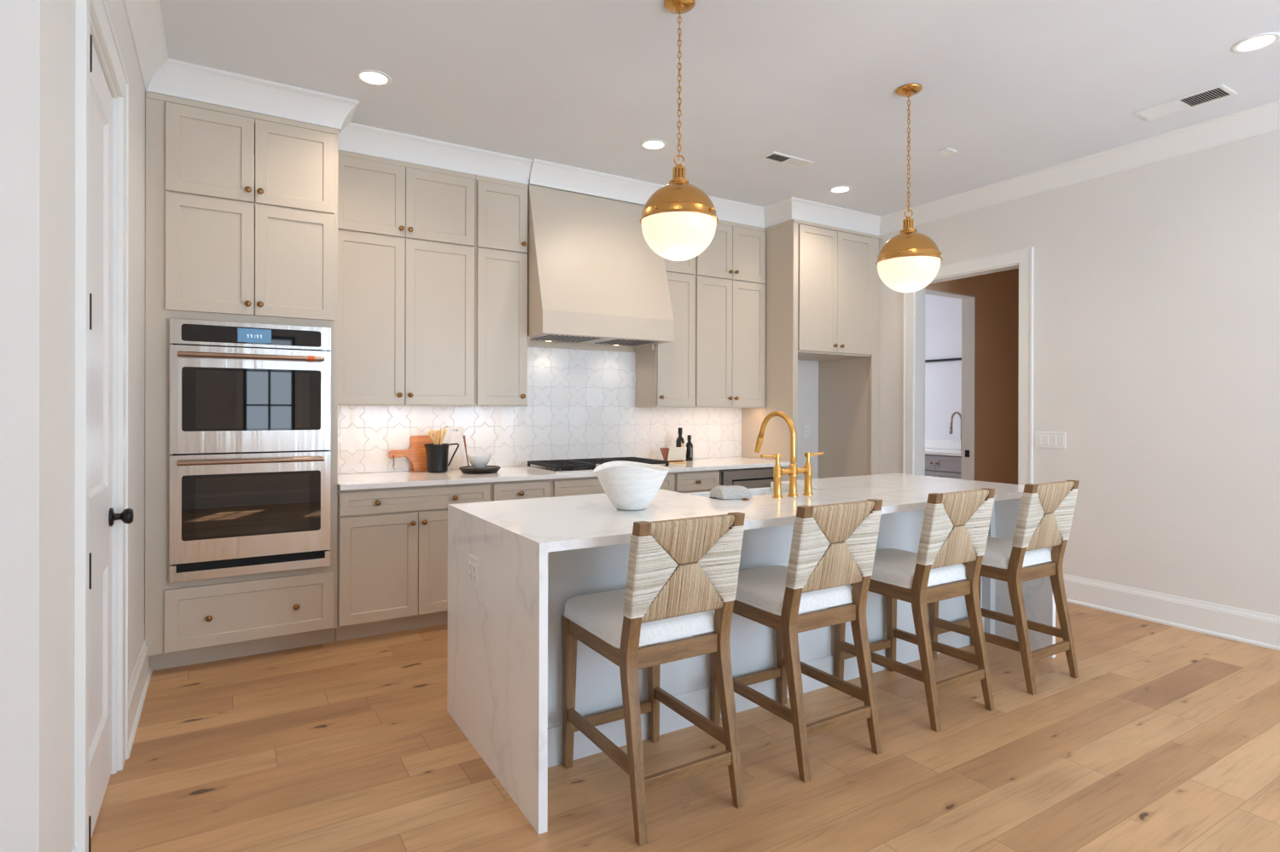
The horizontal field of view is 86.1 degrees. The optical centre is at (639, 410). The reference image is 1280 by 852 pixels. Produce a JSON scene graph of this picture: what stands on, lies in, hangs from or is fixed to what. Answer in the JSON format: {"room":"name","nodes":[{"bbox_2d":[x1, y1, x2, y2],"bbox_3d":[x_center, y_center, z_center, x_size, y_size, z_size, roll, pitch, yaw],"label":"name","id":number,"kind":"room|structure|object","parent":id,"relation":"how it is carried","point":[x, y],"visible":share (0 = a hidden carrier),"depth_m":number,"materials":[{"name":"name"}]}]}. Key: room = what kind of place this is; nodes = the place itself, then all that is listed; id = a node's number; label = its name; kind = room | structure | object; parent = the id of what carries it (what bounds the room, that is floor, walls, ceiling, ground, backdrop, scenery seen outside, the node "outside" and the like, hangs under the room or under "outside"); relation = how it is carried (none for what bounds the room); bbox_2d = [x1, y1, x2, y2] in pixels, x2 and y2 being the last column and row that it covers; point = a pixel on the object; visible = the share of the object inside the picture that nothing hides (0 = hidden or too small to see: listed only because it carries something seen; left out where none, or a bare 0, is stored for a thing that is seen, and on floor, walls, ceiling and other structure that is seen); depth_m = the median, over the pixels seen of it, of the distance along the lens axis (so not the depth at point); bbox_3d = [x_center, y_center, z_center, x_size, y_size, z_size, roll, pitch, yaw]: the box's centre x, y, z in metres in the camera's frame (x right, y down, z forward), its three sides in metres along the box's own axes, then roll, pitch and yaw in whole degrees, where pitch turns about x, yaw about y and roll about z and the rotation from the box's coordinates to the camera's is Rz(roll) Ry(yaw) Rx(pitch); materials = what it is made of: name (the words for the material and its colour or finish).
{"room":"kitchen","nodes":[
{"label":"kitchen","id":0,"kind":"room"},
{"bbox_2d":[0,0,145,851],"bbox_3d":[-2.084,-0.201,2.653,0.140,3.048,2.900,0,0,-31],"label":"wall","id":1,"kind":"structure","parent":0,"point":[37,37],"depth_m":1.47,"materials":[{"name":"paint"}]},
{"bbox_2d":[73,0,128,851],"bbox_3d":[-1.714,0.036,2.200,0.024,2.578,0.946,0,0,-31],"label":"trim","id":2,"kind":"structure","parent":1,"relation":"attached to","point":[97,10],"depth_m":1.85,"materials":[{"name":"paint"}]},
{"bbox_2d":[88,34,133,851],"bbox_3d":[-1.720,0.091,2.195,0.103,2.445,0.708,0,0,-31],"label":"door","id":3,"kind":"structure","parent":1,"relation":"in","point":[102,516],"depth_m":2.31,"materials":[{"name":"paint"}]},
{"bbox_2d":[128,640,152,758],"bbox_3d":[-2.221,1.229,3.035,0.028,0.187,1.019,0,0,-31],"label":"baseboard","id":4,"kind":"structure","parent":1,"relation":"attached to","point":[138,686],"depth_m":2.99,"materials":[{"name":"paint"}]},
{"bbox_2d":[122,0,168,91],"bbox_3d":[-1.786,-1.648,2.397,0.100,0.150,2.360,0,0,-31],"label":"trim","id":5,"kind":"structure","parent":1,"relation":"attached to","point":[144,18],"depth_m":3.01,"materials":[{"name":"paint"}]},
{"bbox_2d":[337,181,818,480],"bbox_3d":[-0.522,-0.200,5.381,5.700,3.048,0.161,0,0,-31],"label":"wall","id":6,"kind":"structure","parent":0,"point":[581,404],"depth_m":5.27,"materials":[{"name":"tile"}]},
{"bbox_2d":[337,150,475,407],"bbox_3d":[-1.544,-0.803,4.457,0.882,1.546,0.350,0,0,-31],"label":"upper cabinet","id":7,"kind":"object","parent":6,"relation":"attached to","point":[406,231],"visible":0.94,"depth_m":4.32,"materials":[{"name":"paint"}]},
{"bbox_2d":[338,122,532,184],"bbox_3d":[-1.296,-1.651,4.412,1.260,0.148,0.085,0,0,-31],"label":"trim","id":8,"kind":"structure","parent":7,"relation":"attached to","point":[357,138],"depth_m":4.39,"materials":[{"name":"paint"}]},
{"bbox_2d":[474,174,528,407],"bbox_3d":[-1.008,-0.802,4.783,0.370,1.546,0.350,0,0,-31],"label":"upper cabinet","id":9,"kind":"object","parent":6,"relation":"attached to","point":[501,206],"visible":0.94,"depth_m":4.66,"materials":[{"name":"paint"}]},
{"bbox_2d":[527,184,674,352],"bbox_3d":[-0.340,-1.025,5.066,1.054,1.099,0.558,0,0,-31],"label":"range hood","id":10,"kind":"object","parent":6,"relation":"attached to","point":[595,282],"visible":0.94,"depth_m":4.88,"materials":[{"name":"paint"}]},
{"bbox_2d":[529,158,663,205],"bbox_3d":[-0.294,-1.649,4.992,1.056,0.148,0.088,0,0,-31],"label":"trim","id":11,"kind":"structure","parent":10,"relation":"attached to","point":[544,173],"depth_m":4.96,"materials":[{"name":"paint"}]},
{"bbox_2d":[635,257,694,407],"bbox_3d":[0.218,-0.799,5.528,0.371,1.546,0.350,0,0,-31],"label":"upper cabinet","id":12,"kind":"object","parent":6,"relation":"attached to","point":[665,375],"visible":0.5,"depth_m":5.43,"materials":[{"name":"paint"}]},
{"bbox_2d":[694,220,765,407],"bbox_3d":[0.694,-0.799,5.817,0.738,1.546,0.350,0,0,-31],"label":"upper cabinet","id":13,"kind":"object","parent":6,"relation":"attached to","point":[730,274],"visible":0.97,"depth_m":5.69,"materials":[{"name":"paint"}]},
{"bbox_2d":[707,195,764,228],"bbox_3d":[0.621,-1.647,5.578,1.117,0.148,0.085,0,0,-31],"label":"trim","id":14,"kind":"structure","parent":13,"relation":"attached to","point":[726,210],"depth_m":5.70,"materials":[{"name":"paint"}]},
{"bbox_2d":[803,424,808,436],"bbox_3d":[1.601,0.195,6.586,0.070,0.115,0.010,0,0,-31],"label":"power outlet","id":15,"kind":"object","parent":6,"relation":"attached to","point":[805,427],"visible":1,"depth_m":6.58,"materials":[{"name":"white plastic"}]},
{"bbox_2d":[91,602,1279,851],"bbox_3d":[1.188,1.382,2.950,11.700,0.100,9.400,0,0,-31],"label":"floor","id":16,"kind":"structure","parent":0,"point":[1166,738],"depth_m":2.57,"materials":[{"name":"brown wood"}]},
{"bbox_2d":[144,91,338,670],"bbox_3d":[-2.220,-0.128,3.861,0.879,2.898,0.691,0,0,-31],"label":"tall cabinet","id":17,"kind":"object","parent":16,"relation":"on","point":[241,206],"visible":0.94,"depth_m":3.57,"materials":[{"name":"paint"}]},
{"bbox_2d":[169,318,331,582],"bbox_3d":[-2.156,0.198,3.812,0.734,1.315,0.646,0,0,-31],"label":"double oven","id":18,"kind":"object","parent":17,"relation":"in","point":[250,404],"visible":1,"depth_m":3.57,"materials":[{"name":"silver metal"}]},
{"bbox_2d":[146,58,359,134],"bbox_3d":[-2.087,-1.652,3.735,0.975,0.148,0.420,0,0,-31],"label":"trim","id":19,"kind":"structure","parent":17,"relation":"attached to","point":[177,78],"depth_m":3.58,"materials":[{"name":"paint"}]},
{"bbox_2d":[335,482,490,641],"bbox_3d":[-1.466,0.883,4.322,0.884,0.880,0.691,0,0,-31],"label":"base cabinet","id":20,"kind":"object","parent":16,"relation":"on","point":[392,543],"visible":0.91,"depth_m":4.00,"materials":[{"name":"paint"}]},
{"bbox_2d":[337,457,797,490],"bbox_3d":[-0.370,0.428,4.971,3.431,0.030,0.698,0,0,-31],"label":"countertop","id":21,"kind":"structure","parent":20,"relation":"on","point":[409,479],"depth_m":4.41,"materials":[{"name":"stone"}]},
{"bbox_2d":[388,445,426,471],"bbox_3d":[-1.510,0.321,4.615,0.343,0.177,0.058,0,0,-31],"label":"cutting board","id":22,"kind":"object","parent":21,"relation":"on","point":[416,454],"visible":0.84,"depth_m":4.62,"materials":[{"name":"brown wood"}]},
{"bbox_2d":[409,436,440,471],"bbox_3d":[-1.471,0.290,4.693,0.200,0.239,0.030,0,0,-31],"label":"cutting board","id":23,"kind":"object","parent":21,"relation":"on","point":[414,440],"visible":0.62,"depth_m":4.67,"materials":[{"name":"brown wood"}]},
{"bbox_2d":[424,443,459,472],"bbox_3d":[-1.331,0.314,4.569,0.200,0.191,0.155,0,0,12],"label":"pitcher","id":24,"kind":"object","parent":21,"relation":"on","point":[437,455],"visible":0.98,"depth_m":4.52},
{"bbox_2d":[428,430,436,444],"bbox_3d":[-1.362,0.260,4.563,0.091,0.272,0.020,0,0,-31],"label":"wooden utensil","id":25,"kind":"object","parent":24,"relation":"in","point":[433,434],"visible":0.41,"depth_m":4.55,"materials":[{"name":"brown wood"}]},
{"bbox_2d":[436,430,440,444],"bbox_3d":[-1.359,0.262,4.602,0.029,0.265,0.016,0,0,-31],"label":"wooden utensil","id":26,"kind":"object","parent":24,"relation":"in","point":[438,431],"visible":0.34,"depth_m":4.60,"materials":[{"name":"brown wood"}]},
{"bbox_2d":[440,429,445,444],"bbox_3d":[-1.330,0.257,4.555,0.069,0.276,0.012,0,0,-34],"label":"wooden utensil","id":27,"kind":"object","parent":24,"relation":"in","point":[443,432],"visible":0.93,"depth_m":4.56,"materials":[{"name":"brown wood"}]},
{"bbox_2d":[440,426,464,470],"bbox_3d":[-1.309,0.261,4.785,0.160,0.297,0.033,0,0,-31],"label":"marble board","id":28,"kind":"object","parent":21,"relation":"on","point":[457,462],"visible":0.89,"depth_m":4.79,"materials":[{"name":"white stone"}]},
{"bbox_2d":[459,465,500,474],"bbox_3d":[-1.067,0.393,4.567,0.268,0.035,0.268,0,0,-31],"label":"round tray","id":29,"kind":"object","parent":21,"relation":"on","point":[488,469],"visible":0.96,"depth_m":4.47,"materials":[{"name":"brown wood"}]},
{"bbox_2d":[467,453,490,468],"bbox_3d":[-1.072,0.335,4.563,0.149,0.092,0.149,0,0,-31],"label":"bowl","id":30,"kind":"object","parent":29,"relation":"on","point":[477,461],"visible":0.99,"depth_m":4.51,"materials":[{"name":"white ceramic"}]},
{"bbox_2d":[463,436,469,466],"bbox_3d":[-1.159,0.270,4.566,0.042,0.211,0.013,0,0,-9],"label":"pestle","id":31,"kind":"object","parent":30,"relation":"in","point":[464,439],"visible":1,"depth_m":4.56,"materials":[{"name":"red wood"}]},
{"bbox_2d":[526,457,669,472],"bbox_3d":[-0.305,0.390,5.004,0.914,0.046,0.535,0,0,-31],"label":"gas cooktop","id":32,"kind":"object","parent":21,"relation":"in","point":[572,465],"visible":0.79,"depth_m":4.90,"materials":[{"name":"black metal"}]},
{"bbox_2d":[659,448,686,464],"bbox_3d":[0.262,0.354,5.410,0.170,0.118,0.140,0,0,-31],"label":"napkin holder","id":33,"kind":"object","parent":21,"relation":"on","point":[664,450],"visible":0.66,"depth_m":5.39,"materials":[{"name":"brown wood"}]},
{"bbox_2d":[667,447,686,460],"bbox_3d":[0.290,0.340,5.377,0.166,0.104,0.038,0,0,-31],"label":"napkin stack","id":34,"kind":"object","parent":33,"relation":"in","point":[675,453],"visible":0.95,"depth_m":5.37,"materials":[{"name":"white paper"}]},
{"bbox_2d":[675,427,684,461],"bbox_3d":[0.329,0.275,5.590,0.069,0.274,0.069,0,0,-31],"label":"glass bottle","id":35,"kind":"object","parent":21,"relation":"on","point":[680,441],"visible":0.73,"depth_m":5.57,"materials":[{"name":"black glass"}]},
{"bbox_2d":[685,435,692,460],"bbox_3d":[0.407,0.307,5.649,0.061,0.211,0.061,0,0,-31],"label":"glass bottle","id":36,"kind":"object","parent":21,"relation":"on","point":[689,456],"visible":0.99,"depth_m":5.62,"materials":[{"name":"black glass"}]},
{"bbox_2d":[490,479,551,501],"bbox_3d":[-0.913,0.884,4.659,0.408,0.880,0.691,0,0,-31],"label":"drawer","id":37,"kind":"object","parent":16,"relation":"on","point":[540,488],"visible":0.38,"depth_m":4.38,"materials":[{"name":"paint"}]},
{"bbox_2d":[551,472,674,497],"bbox_3d":[-0.318,0.885,5.020,0.980,0.880,0.691,0,0,-31],"label":"base cabinet","id":38,"kind":"object","parent":16,"relation":"on","point":[587,485],"visible":0.03,"depth_m":4.61,"materials":[{"name":"paint"}]},
{"bbox_2d":[562,512,744,846],"bbox_3d":[0.027,0.837,2.441,0.426,0.985,0.576,0,0,-31],"label":"bar stool","id":39,"kind":"object","parent":16,"relation":"on","point":[680,572],"visible":1,"depth_m":2.27,"materials":[{"name":"brown wood"}]},
{"bbox_2d":[674,470,719,494],"bbox_3d":[0.277,0.886,5.383,0.410,0.880,0.691,0,0,-31],"label":"base cabinet","id":40,"kind":"object","parent":16,"relation":"on","point":[696,481],"visible":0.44,"depth_m":5.10,"materials":[{"name":"paint"}]},
{"bbox_2d":[719,466,773,488],"bbox_3d":[0.731,0.893,5.641,0.610,0.868,0.605,0,0,-31],"label":"dishwasher","id":41,"kind":"object","parent":16,"relation":"on","point":[759,477],"visible":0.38,"depth_m":5.36,"materials":[{"name":"metal"}]},
{"bbox_2d":[780,465,789,481],"bbox_3d":[0.909,0.835,5.458,0.742,0.775,0.070,0,0,-29],"label":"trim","id":42,"kind":"structure","parent":41,"relation":"attached to","point":[785,477],"depth_m":5.57,"materials":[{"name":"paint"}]},
{"bbox_2d":[547,492,995,767],"bbox_3d":[0.626,0.889,3.488,2.942,0.881,0.675,0,0,-31],"label":"base cabinet","id":43,"kind":"object","parent":16,"relation":"on","point":[572,573],"visible":0.1,"depth_m":2.93,"materials":[{"name":"paint"}]},
{"bbox_2d":[447,473,1055,834],"bbox_3d":[0.701,0.873,3.363,3.004,0.914,1.022,0,0,-31],"label":"countertop","id":44,"kind":"structure","parent":43,"relation":"on","point":[497,672],"depth_m":2.64,"materials":[{"name":"stone"}]},
{"bbox_2d":[468,554,478,590],"bbox_3d":[-0.657,0.635,2.698,0.009,0.120,0.114,0,0,-31],"label":"power outlet","id":45,"kind":"object","parent":44,"relation":"attached to","point":[473,561],"visible":1,"depth_m":2.68,"materials":[{"name":"white plastic"}]},
{"bbox_2d":[468,561,471,580],"bbox_3d":[-0.674,0.635,2.721,0.003,0.068,0.033,0,0,-31],"label":"socket","id":46,"kind":"object","parent":45,"relation":"attached to","point":[469,562],"depth_m":2.72,"materials":[{"name":"white plastic"}]},
{"bbox_2d":[472,564,476,583],"bbox_3d":[-0.645,0.635,2.672,0.003,0.068,0.033,0,0,-31],"label":"socket","id":47,"kind":"object","parent":45,"relation":"attached to","point":[474,566],"depth_m":2.67,"materials":[{"name":"white plastic"}]},
{"bbox_2d":[593,460,669,510],"bbox_3d":[-0.039,0.317,2.895,0.324,0.195,0.325,0,0,40],"label":"decorative bowl","id":48,"kind":"object","parent":44,"relation":"on","point":[628,485],"visible":1,"depth_m":2.79,"materials":[{"name":"white ceramic"}]},
{"bbox_2d":[685,487,800,498],"bbox_3d":[0.551,0.559,3.618,0.780,0.220,0.485,0,0,-31],"label":"sink","id":49,"kind":"object","parent":44,"relation":"in","point":[756,491],"visible":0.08,"depth_m":3.92,"materials":[{"name":"white ceramic"}]},
{"bbox_2d":[709,485,751,500],"bbox_3d":[0.428,0.447,3.253,0.184,0.186,0.115,0,0,-20],"label":"dish towel","id":50,"kind":"object","parent":49,"relation":"on","point":[724,492],"visible":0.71,"depth_m":3.22,"materials":[{"name":"grey fabric"}]},
{"bbox_2d":[754,411,824,498],"bbox_3d":[0.680,0.208,3.443,0.404,0.415,0.304,0,0,-31],"label":"bridge faucet","id":51,"kind":"object","parent":44,"relation":"on","point":[793,471],"visible":1,"depth_m":3.33,"materials":[{"name":"gold metal"}]},
{"bbox_2d":[709,499,882,783],"bbox_3d":[0.618,0.838,2.800,0.426,0.985,0.576,0,0,-31],"label":"bar stool","id":52,"kind":"object","parent":16,"relation":"on","point":[833,549],"visible":0.99,"depth_m":2.63,"materials":[{"name":"brown wood"}]},
{"bbox_2d":[741,219,881,480],"bbox_3d":[1.545,-0.121,6.148,1.070,2.898,0.695,0,0,-31],"label":"refrigerator surround","id":53,"kind":"object","parent":16,"relation":"on","point":[822,284],"visible":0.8,"depth_m":5.91,"materials":[{"name":"paint"}]},
{"bbox_2d":[763,197,880,236],"bbox_3d":[1.602,-1.645,5.978,1.155,0.148,0.420,0,0,-31],"label":"trim","id":54,"kind":"structure","parent":53,"relation":"attached to","point":[790,208],"depth_m":5.77,"materials":[{"name":"paint"}]},
{"bbox_2d":[834,488,994,732],"bbox_3d":[1.258,0.839,3.189,0.426,0.985,0.576,0,0,-31],"label":"bar stool","id":55,"kind":"object","parent":16,"relation":"on","point":[955,529],"visible":0.98,"depth_m":3.02,"materials":[{"name":"brown wood"}]},
{"bbox_2d":[925,453,961,479],"bbox_3d":[3.040,0.896,7.879,0.611,0.868,2.100,0,0,-31],"label":"laundry cabinet","id":56,"kind":"object","parent":16,"relation":"on","point":[950,467],"visible":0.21,"depth_m":7.14,"materials":[{"name":"grey paint"}]},
{"bbox_2d":[925,448,961,456],"bbox_3d":[3.052,0.447,7.873,0.598,0.030,2.120,0,0,-31],"label":"countertop","id":57,"kind":"structure","parent":56,"relation":"on","point":[928,450],"depth_m":7.26,"materials":[{"name":"stone"}]},
{"bbox_2d":[948,412,961,450],"bbox_3d":[3.432,0.221,7.424,0.232,0.424,0.052,0,0,-31],"label":"tap","id":58,"kind":"object","parent":57,"relation":"on","point":[954,413],"visible":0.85,"depth_m":7.41,"materials":[{"name":"silver metal"}]},
{"bbox_2d":[928,480,1079,695],"bbox_3d":[1.871,0.840,3.562,0.426,0.985,0.576,0,0,-31],"label":"bar stool","id":59,"kind":"object","parent":16,"relation":"on","point":[1046,510],"visible":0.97,"depth_m":3.38,"materials":[{"name":"brown wood"}]},
{"bbox_2d":[159,0,1279,216],"bbox_3d":[0.300,-1.766,1.436,8.600,0.100,7.750,0,0,-31],"label":"ceiling","id":60,"kind":"structure","parent":0,"point":[1017,88],"depth_m":3.50,"materials":[{"name":"paint"}]},
{"bbox_2d":[354,69,391,86],"bbox_3d":[-1.377,-1.721,3.543,0.176,0.005,0.176,0,0,-31],"label":"recessed light","id":61,"kind":"object","parent":60,"relation":"in","point":[370,77],"visible":1,"depth_m":3.54,"materials":[{"name":"paint"}]},
{"bbox_2d":[640,139,667,150],"bbox_3d":[0.088,-1.719,4.427,0.176,0.005,0.176,0,0,-31],"label":"recessed light","id":62,"kind":"object","parent":60,"relation":"in","point":[651,144],"visible":1,"depth_m":4.42,"materials":[{"name":"paint"}]},
{"bbox_2d":[639,0,718,261],"bbox_3d":[0.165,-1.177,2.885,0.331,1.084,0.331,0,0,-5],"label":"pendant light","id":63,"kind":"object","parent":60,"relation":"hanging from","point":[679,220],"visible":1,"depth_m":2.78,"materials":[{"name":"gold metal"}]},
{"bbox_2d":[760,151,813,168],"bbox_3d":[1.007,-1.715,4.686,0.365,0.008,0.130,0,0,-31],"label":"ceiling vent","id":64,"kind":"object","parent":60,"relation":"in","point":[776,157],"visible":1,"depth_m":4.68,"materials":[{"name":"metal"}]},
{"bbox_2d":[828,186,851,193],"bbox_3d":[1.553,-1.716,5.314,0.176,0.005,0.176,0,0,-31],"label":"recessed light","id":65,"kind":"object","parent":60,"relation":"in","point":[838,189],"visible":1,"depth_m":5.31,"materials":[{"name":"paint"}]},
{"bbox_2d":[875,83,942,292],"bbox_3d":[1.433,-1.175,3.656,0.331,1.084,0.331,0,0,-5],"label":"pendant light","id":66,"kind":"object","parent":60,"relation":"hanging from","point":[910,261],"visible":1,"depth_m":3.56,"materials":[{"name":"gold metal"}]},
{"bbox_2d":[936,147,957,156],"bbox_3d":[2.024,-1.710,4.520,0.110,0.012,0.080,0,0,-31],"label":"ceiling sensor","id":67,"kind":"object","parent":60,"relation":"attached to","point":[946,151],"visible":1,"depth_m":4.51,"materials":[{"name":"paint"}]},
{"bbox_2d":[1134,83,1237,121],"bbox_3d":[3.024,-1.708,3.808,0.196,0.008,0.403,0,0,-31],"label":"ceiling vent","id":68,"kind":"object","parent":60,"relation":"in","point":[1220,91],"visible":1,"depth_m":3.79,"materials":[{"name":"metal"}]},
{"bbox_2d":[1231,32,1279,52],"bbox_3d":[2.864,-1.710,3.184,0.176,0.005,0.176,0,0,-31],"label":"recessed light","id":69,"kind":"object","parent":60,"relation":"in","point":[1261,41],"visible":1,"depth_m":3.18,"materials":[{"name":"paint"}]},
{"bbox_2d":[925,294,961,449],"bbox_3d":[3.350,-0.194,8.079,0.120,3.048,2.475,0,0,-31],"label":"wall","id":70,"kind":"structure","parent":0,"point":[943,315],"depth_m":7.80,"materials":[{"name":"paint"}]},
{"bbox_2d":[925,439,960,449],"bbox_3d":[3.303,0.380,8.025,0.015,0.100,2.120,0,0,-31],"label":"trim","id":71,"kind":"structure","parent":70,"relation":"attached to","point":[936,444],"depth_m":7.79,"materials":[{"name":"stone"}]},
{"bbox_2d":[925,357,961,362],"bbox_3d":[3.316,-0.575,7.984,0.039,0.027,2.200,0,0,-31],"label":"rail","id":72,"kind":"object","parent":70,"relation":"attached to","point":[960,358],"visible":0.24,"depth_m":7.76,"materials":[{"name":"black metal"}]},
{"bbox_2d":[925,268,1018,484],"bbox_3d":[3.750,-0.191,6.801,3.125,3.048,0.125,0,0,-31],"label":"wall","id":73,"kind":"structure","parent":0,"point":[997,293],"depth_m":6.50,"materials":[{"name":"paint"}]},
{"bbox_2d":[925,289,975,480],"bbox_3d":[2.740,0.135,6.187,0.752,2.392,0.129,0,0,-31],"label":"trim","id":74,"kind":"structure","parent":73,"relation":"attached to","point":[968,301],"depth_m":6.37,"materials":[{"name":"paint"}]},
{"bbox_2d":[965,450,969,457],"bbox_3d":[3.045,0.399,6.377,0.007,0.065,0.040,0,0,-31],"label":"strike plate","id":75,"kind":"object","parent":73,"relation":"attached to","point":[967,452],"visible":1,"depth_m":6.37,"materials":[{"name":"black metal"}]},
{"bbox_2d":[878,129,1279,616],"bbox_3d":[3.797,-0.186,3.596,0.125,3.048,7.400,0,0,-31],"label":"wall","id":76,"kind":"structure","parent":0,"point":[1156,286],"depth_m":4.33,"materials":[{"name":"paint"}]},
{"bbox_2d":[913,262,1019,484],"bbox_3d":[2.636,0.116,5.504,0.129,2.432,0.913,0,0,-31],"label":"trim","id":77,"kind":"structure","parent":76,"relation":"attached to","point":[919,351],"depth_m":5.87,"materials":[{"name":"paint"}]},
{"bbox_2d":[902,246,1034,485],"bbox_3d":[2.573,0.067,5.465,0.024,2.529,1.107,0,0,-31],"label":"trim","id":78,"kind":"structure","parent":76,"relation":"attached to","point":[1025,257],"depth_m":5.07,"materials":[{"name":"paint"}]},
{"bbox_2d":[1035,431,1065,448],"bbox_3d":[2.931,0.209,4.890,0.009,0.116,0.207,0,0,-31],"label":"light switch","id":79,"kind":"object","parent":76,"relation":"attached to","point":[1043,439],"visible":1,"depth_m":4.89,"materials":[{"name":"white plastic"}]},
{"bbox_2d":[879,99,1279,235],"bbox_3d":[3.876,-1.641,3.265,0.090,0.138,6.760,0,0,-31],"label":"trim","id":80,"kind":"structure","parent":76,"relation":"attached to","point":[1265,119],"depth_m":4.55,"materials":[{"name":"paint"}]},
{"bbox_2d":[1063,574,1279,651],"bbox_3d":[4.251,1.247,2.698,0.028,0.187,5.387,0,0,-31],"label":"baseboard","id":81,"kind":"structure","parent":76,"relation":"attached to","point":[1234,624],"depth_m":4.23,"materials":[{"name":"paint"}]},
{"bbox_3d":[-2.571,-0.199,0.742,2.677,3.048,0.140,0,0,-31],"label":"wall","id":82,"kind":"structure","parent":0,"visible":0},
{"bbox_2d":[71,846,76,851],"bbox_3d":[-2.562,1.231,0.884,2.845,0.187,0.423,0,0,-31],"label":"baseboard","id":83,"kind":"structure","parent":82,"relation":"attached to","point":[74,850],"depth_m":1.78,"materials":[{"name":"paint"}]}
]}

